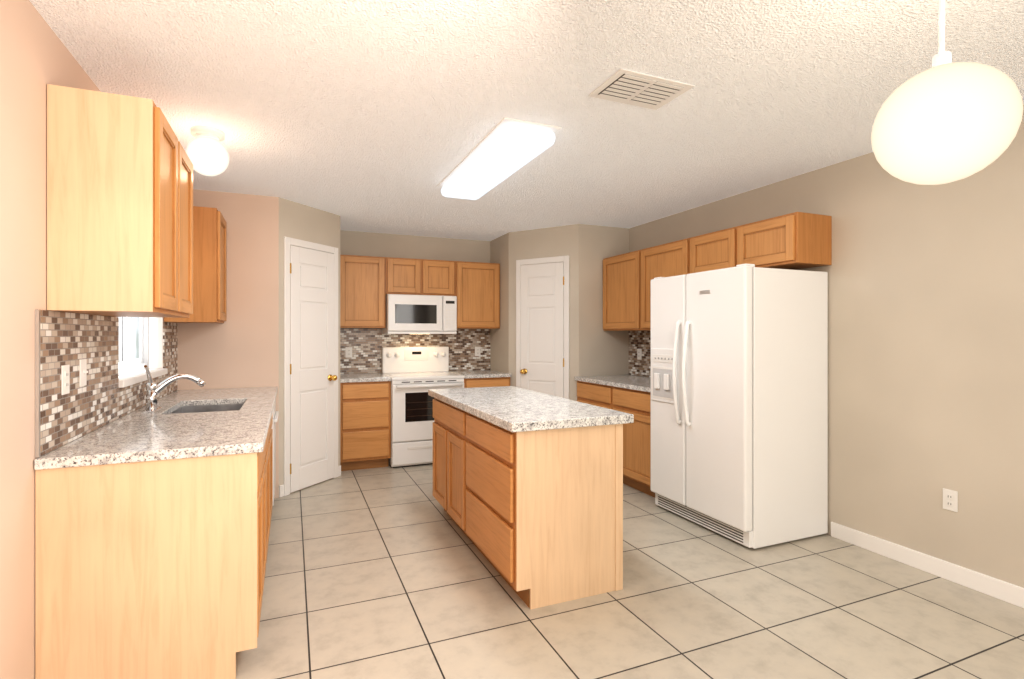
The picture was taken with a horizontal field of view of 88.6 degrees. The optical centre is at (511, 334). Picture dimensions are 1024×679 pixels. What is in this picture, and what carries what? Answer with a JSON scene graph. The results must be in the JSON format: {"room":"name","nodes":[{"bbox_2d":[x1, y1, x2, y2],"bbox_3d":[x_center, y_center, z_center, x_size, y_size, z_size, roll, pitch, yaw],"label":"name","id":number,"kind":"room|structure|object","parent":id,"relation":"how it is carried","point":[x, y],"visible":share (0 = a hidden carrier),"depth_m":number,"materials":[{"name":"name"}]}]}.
{"room":"kitchen","nodes":[
{"label":"kitchen","id":0,"kind":"room"},
{"bbox_2d":[0,0,176,678],"bbox_3d":[-1.197,0.110,0.500,0.161,2.540,7.850,0,0,-23],"label":"wall","id":1,"kind":"structure","parent":0,"point":[40,346],"depth_m":1.82,"materials":[{"name":"paint"}]},
{"bbox_2d":[61,365,69,394],"bbox_3d":[-1.774,0.180,2.086,0.009,0.116,0.072,0,0,-23],"label":"outlet","id":2,"kind":"object","parent":1,"relation":"attached to","point":[65,379],"visible":1,"depth_m":2.07,"materials":[{"name":"white plastic"}]},
{"bbox_2d":[79,359,87,386],"bbox_3d":[-1.843,0.165,2.263,0.020,0.116,0.072,0,0,-23],"label":"toggle light switch","id":3,"kind":"object","parent":1,"relation":"attached to","point":[83,371],"visible":1,"depth_m":2.25,"materials":[{"name":"white plastic"}]},
{"bbox_2d":[47,84,192,317],"bbox_3d":[-1.723,-0.510,2.391,0.350,0.840,0.816,0,0,-23],"label":"upper cabinet","id":4,"kind":"object","parent":1,"relation":"attached to","point":[119,205],"visible":1,"depth_m":2.03,"materials":[{"name":"brown wood"}]},
{"bbox_2d":[118,317,167,387],"bbox_3d":[-2.318,-0.179,3.202,0.172,0.919,1.059,0,0,-23],"label":"window","id":5,"kind":"structure","parent":1,"relation":"in","point":[140,342],"depth_m":3.55,"materials":[{"name":"glass"}]},
{"bbox_2d":[164,206,226,322],"bbox_3d":[-2.402,-0.510,4.006,0.350,0.840,0.447,0,0,-23],"label":"upper cabinet","id":6,"kind":"object","parent":1,"relation":"attached to","point":[209,265],"visible":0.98,"depth_m":3.84,"materials":[{"name":"brown wood"}]},
{"bbox_2d":[177,189,339,497],"bbox_3d":[-2.408,0.110,5.019,1.430,2.540,1.420,0,0,-23],"label":"wall","id":7,"kind":"structure","parent":0,"point":[242,346],"depth_m":4.36,"materials":[{"name":"paint"}]},
{"bbox_2d":[279,236,340,497],"bbox_3d":[-1.816,0.272,4.777,0.019,2.216,0.753,0,0,23],"label":"door frame","id":8,"kind":"structure","parent":7,"relation":"attached to","point":[284,489],"depth_m":4.51,"materials":[{"name":"white paint"}]},
{"bbox_2d":[290,245,336,492],"bbox_3d":[-1.802,0.299,4.777,0.419,2.138,0.398,0,0,-23],"label":"door","id":9,"kind":"structure","parent":7,"relation":"in","point":[313,377],"depth_m":4.75,"materials":[{"name":"white paint"}]},
{"bbox_2d":[340,230,489,373],"bbox_3d":[-1.145,0.110,6.234,1.840,2.540,0.158,0,0,-23],"label":"wall","id":10,"kind":"structure","parent":0,"point":[366,344],"depth_m":6.14,"materials":[{"name":"tile"}]},
{"bbox_2d":[345,347,351,357],"bbox_3d":[-1.823,0.200,5.859,0.072,0.116,0.009,0,0,-23],"label":"electrical outlet","id":11,"kind":"object","parent":10,"relation":"attached to","point":[348,351],"visible":1,"depth_m":5.85,"materials":[{"name":"white plastic"}]},
{"bbox_2d":[340,255,385,327],"bbox_3d":[-1.664,-0.455,5.746,0.499,0.770,0.350,0,0,-23],"label":"upper cabinet","id":12,"kind":"object","parent":10,"relation":"attached to","point":[362,291],"visible":0.81,"depth_m":5.60,"materials":[{"name":"brown wood"}]},
{"bbox_2d":[386,257,454,295],"bbox_3d":[-1.072,-0.640,5.995,0.780,0.399,0.350,0,0,-23],"label":"upper cabinet","id":13,"kind":"object","parent":10,"relation":"attached to","point":[407,276],"visible":1,"depth_m":5.84,"materials":[{"name":"brown wood"}]},
{"bbox_2d":[382,294,456,333],"bbox_3d":[-1.056,-0.219,5.956,0.768,0.432,0.430,0,0,-23],"label":"microwave","id":14,"kind":"object","parent":13,"relation":"attached to","point":[421,314],"visible":1,"depth_m":5.75,"materials":[{"name":"white"}]},
{"bbox_2d":[475,347,479,355],"bbox_3d":[-0.421,0.210,6.447,0.072,0.116,0.009,0,0,-23],"label":"electrical outlet","id":15,"kind":"object","parent":10,"relation":"attached to","point":[477,351],"visible":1,"depth_m":6.45,"materials":[{"name":"white plastic"}]},
{"bbox_2d":[455,261,499,328],"bbox_3d":[-0.457,-0.455,6.254,0.549,0.770,0.350,0,0,-23],"label":"upper cabinet","id":16,"kind":"object","parent":10,"relation":"attached to","point":[477,289],"visible":0.94,"depth_m":6.10,"materials":[{"name":"brown wood"}]},
{"bbox_2d":[29,0,1023,240],"bbox_3d":[0.580,-1.210,1.936,4.550,0.100,9.420,0,0,-23],"label":"ceiling","id":17,"kind":"structure","parent":0,"point":[381,116],"depth_m":2.44,"materials":[{"name":"white paint"}]},
{"bbox_2d":[186,125,228,175],"bbox_3d":[-1.735,-1.033,2.991,0.216,0.252,0.216,0,0,-23],"label":"globe ceiling light","id":18,"kind":"object","parent":17,"relation":"attached to","point":[207,152],"visible":0.96,"depth_m":2.93,"materials":[{"name":"white glass"}]},
{"bbox_2d":[437,117,560,199],"bbox_3d":[-0.153,-1.111,3.505,0.345,0.097,1.400,0,0,-23],"label":"fluorescent ceiling light","id":19,"kind":"object","parent":17,"relation":"attached to","point":[503,149],"visible":1,"depth_m":3.19,"materials":[{"name":"white paint"}]},
{"bbox_2d":[588,68,694,109],"bbox_3d":[0.609,-1.154,2.490,0.408,0.009,0.282,0,0,-23],"label":"ceiling vent","id":20,"kind":"object","parent":17,"relation":"in","point":[633,88],"visible":1,"depth_m":2.47,"materials":[{"name":"white metal"}]},
{"bbox_2d":[871,0,1022,184],"bbox_3d":[1.248,-0.800,1.522,0.340,0.719,0.340,0,0,-23],"label":"pendant light","id":21,"kind":"object","parent":17,"relation":"hanging from","point":[944,119],"visible":1,"depth_m":1.42,"materials":[{"name":"white glass"}]},
{"bbox_2d":[490,224,628,400],"bbox_3d":[0.547,0.110,6.234,1.280,2.540,1.470,0,0,-23],"label":"wall","id":22,"kind":"structure","parent":0,"point":[595,349],"depth_m":5.63,"materials":[{"name":"paint"}]},
{"bbox_2d":[520,262,563,397],"bbox_3d":[0.310,0.299,5.715,0.360,2.138,0.460,0,0,-23],"label":"door","id":23,"kind":"structure","parent":22,"relation":"in","point":[542,329],"depth_m":5.71,"materials":[{"name":"white paint"}]},
{"bbox_2d":[516,255,568,398],"bbox_3d":[0.327,0.272,5.728,0.873,2.216,0.019,0,0,32],"label":"door frame","id":24,"kind":"structure","parent":22,"relation":"attached to","point":[564,259],"depth_m":5.67,"materials":[{"name":"white paint"}]},
{"bbox_2d":[236,463,1023,678],"bbox_3d":[0.580,1.430,1.936,4.550,0.100,9.420,0,0,-23],"label":"floor","id":25,"kind":"structure","parent":0,"point":[389,572],"depth_m":2.62,"materials":[{"name":"tile"}]},
{"bbox_2d":[35,453,265,678],"bbox_3d":[-1.452,0.929,2.211,0.710,0.900,0.466,0,0,-23],"label":"base cabinet","id":26,"kind":"object","parent":25,"relation":"on","point":[153,515],"depth_m":1.99,"materials":[{"name":"brown wood"}]},
{"bbox_2d":[34,409,272,472],"bbox_3d":[-1.554,0.460,2.479,0.730,0.039,1.065,0,0,-23],"label":"countertop","id":27,"kind":"structure","parent":26,"relation":"on","point":[137,438],"depth_m":2.20,"materials":[{"name":"grey stone"}]},
{"bbox_2d":[138,397,273,412],"bbox_3d":[-1.960,0.929,3.420,0.710,0.900,0.614,0,0,-23],"label":"base cabinet","id":28,"kind":"object","parent":25,"relation":"on","point":[241,400],"depth_m":3.49,"materials":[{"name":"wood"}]},
{"bbox_2d":[154,405,273,524],"bbox_3d":[-1.780,0.929,2.991,0.710,0.900,0.614,0,0,-23],"label":"base cabinet","id":29,"kind":"object","parent":25,"relation":"on","point":[239,406],"depth_m":3.49,"materials":[{"name":"brown wood"}]},
{"bbox_2d":[266,437,269,561],"bbox_3d":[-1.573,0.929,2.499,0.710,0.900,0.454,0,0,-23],"label":"base cabinet","id":30,"kind":"object","parent":25,"relation":"on","point":[267,438],"depth_m":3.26,"materials":[{"name":"brown wood"}]},
{"bbox_2d":[271,400,278,504],"bbox_3d":[-2.173,0.932,4.004,0.710,0.895,0.622,0,0,-23],"label":"dishwasher","id":31,"kind":"object","parent":25,"relation":"on","point":[275,416],"visible":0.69,"depth_m":4.07,"materials":[{"name":"white"}]},
{"bbox_2d":[340,373,390,470],"bbox_3d":[-1.599,0.910,5.592,0.499,0.940,0.685,0,0,-23],"label":"base cabinet","id":32,"kind":"object","parent":25,"relation":"on","point":[365,420],"visible":0.85,"depth_m":5.30,"materials":[{"name":"brown wood"}]},
{"bbox_2d":[381,346,464,467],"bbox_3d":[-0.990,0.762,5.801,0.784,1.235,0.762,0,0,-23],"label":"stove","id":33,"kind":"object","parent":25,"relation":"on","point":[415,374],"visible":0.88,"depth_m":5.49,"materials":[{"name":"white metal"}]},
{"bbox_2d":[448,370,510,387],"bbox_3d":[-0.392,0.910,6.099,0.549,0.940,0.685,0,0,-23],"label":"base cabinet","id":34,"kind":"object","parent":25,"relation":"on","point":[482,378],"visible":0.23,"depth_m":5.82,"materials":[{"name":"brown wood"}]},
{"bbox_2d":[433,398,622,608],"bbox_3d":[-0.013,0.930,3.467,0.643,0.900,1.638,0,0,-23],"label":"kitchen island","id":35,"kind":"object","parent":25,"relation":"on","point":[528,490],"depth_m":2.75,"materials":[{"name":"brown wood"}]},
{"bbox_2d":[428,386,633,433],"bbox_3d":[0.000,0.456,3.477,0.715,0.047,1.700,0,0,-23],"label":"island countertop","id":36,"kind":"structure","parent":35,"relation":"on","point":[516,410],"depth_m":3.02,"materials":[{"name":"grey stone"}]},
{"bbox_2d":[574,379,609,408],"bbox_3d":[1.102,0.930,5.307,0.670,0.900,0.664,0,0,-23],"label":"base cabinet","id":37,"kind":"object","parent":25,"relation":"on","point":[595,394],"depth_m":5.16,"materials":[{"name":"brown wood"}]},
{"bbox_2d":[610,387,654,496],"bbox_3d":[1.359,0.930,4.696,0.670,0.900,0.663,0,0,-23],"label":"base cabinet","id":38,"kind":"object","parent":25,"relation":"on","point":[630,394],"depth_m":4.54,"materials":[{"name":"brown wood"}]},
{"bbox_2d":[574,375,650,394],"bbox_3d":[1.224,0.460,4.999,0.685,0.039,1.327,0,0,-23],"label":"countertop","id":39,"kind":"structure","parent":38,"relation":"on","point":[631,382],"depth_m":5.00,"materials":[{"name":"grey stone"}]},
{"bbox_2d":[651,264,827,548],"bbox_3d":[1.604,0.464,3.885,0.827,1.832,0.960,0,0,-23],"label":"fridge","id":40,"kind":"object","parent":25,"relation":"on","point":[739,403],"visible":1,"depth_m":3.51,"materials":[{"name":"white metal"}]},
{"bbox_2d":[629,105,1023,587],"bbox_3d":[2.860,0.110,2.179,0.158,2.540,7.800,0,0,-23],"label":"wall","id":41,"kind":"structure","parent":0,"point":[925,345],"depth_m":3.08,"materials":[{"name":"paint"}]},
{"bbox_2d":[603,252,642,330],"bbox_3d":[1.263,-0.425,5.336,0.350,0.770,0.736,0,0,-23],"label":"upper cabinet","id":42,"kind":"object","parent":41,"relation":"attached to","point":[628,277],"depth_m":5.36,"materials":[{"name":"brown wood"}]},
{"bbox_2d":[637,349,641,359],"bbox_3d":[1.349,0.210,5.557,0.009,0.116,0.072,0,0,-23],"label":"outlet","id":43,"kind":"object","parent":41,"relation":"attached to","point":[639,354],"visible":1,"depth_m":5.55,"materials":[{"name":"white plastic"}]},
{"bbox_2d":[631,238,689,329],"bbox_3d":[1.492,-0.425,4.791,0.350,0.770,0.735,0,0,-23],"label":"upper cabinet","id":44,"kind":"object","parent":41,"relation":"attached to","point":[672,258],"depth_m":4.88,"materials":[{"name":"brown wood"}]},
{"bbox_2d":[690,212,831,272],"bbox_3d":[1.831,-0.642,3.984,0.350,0.335,1.007,0,0,-23],"label":"upper cabinet","id":45,"kind":"object","parent":41,"relation":"attached to","point":[797,240],"visible":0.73,"depth_m":3.65,"materials":[{"name":"brown wood"}]},
{"bbox_2d":[831,522,1023,607],"bbox_3d":[3.242,1.330,1.070,0.014,0.100,5.460,0,0,-23],"label":"baseboard","id":46,"kind":"structure","parent":41,"relation":"attached to","point":[1013,594],"depth_m":3.00,"materials":[{"name":"white paint"}]},
{"bbox_2d":[943,488,957,511],"bbox_3d":[2.457,0.930,2.942,0.009,0.116,0.072,0,0,-23],"label":"outlet","id":47,"kind":"object","parent":41,"relation":"attached to","point":[950,500],"visible":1,"depth_m":2.94,"materials":[{"name":"white plastic"}]}
]}

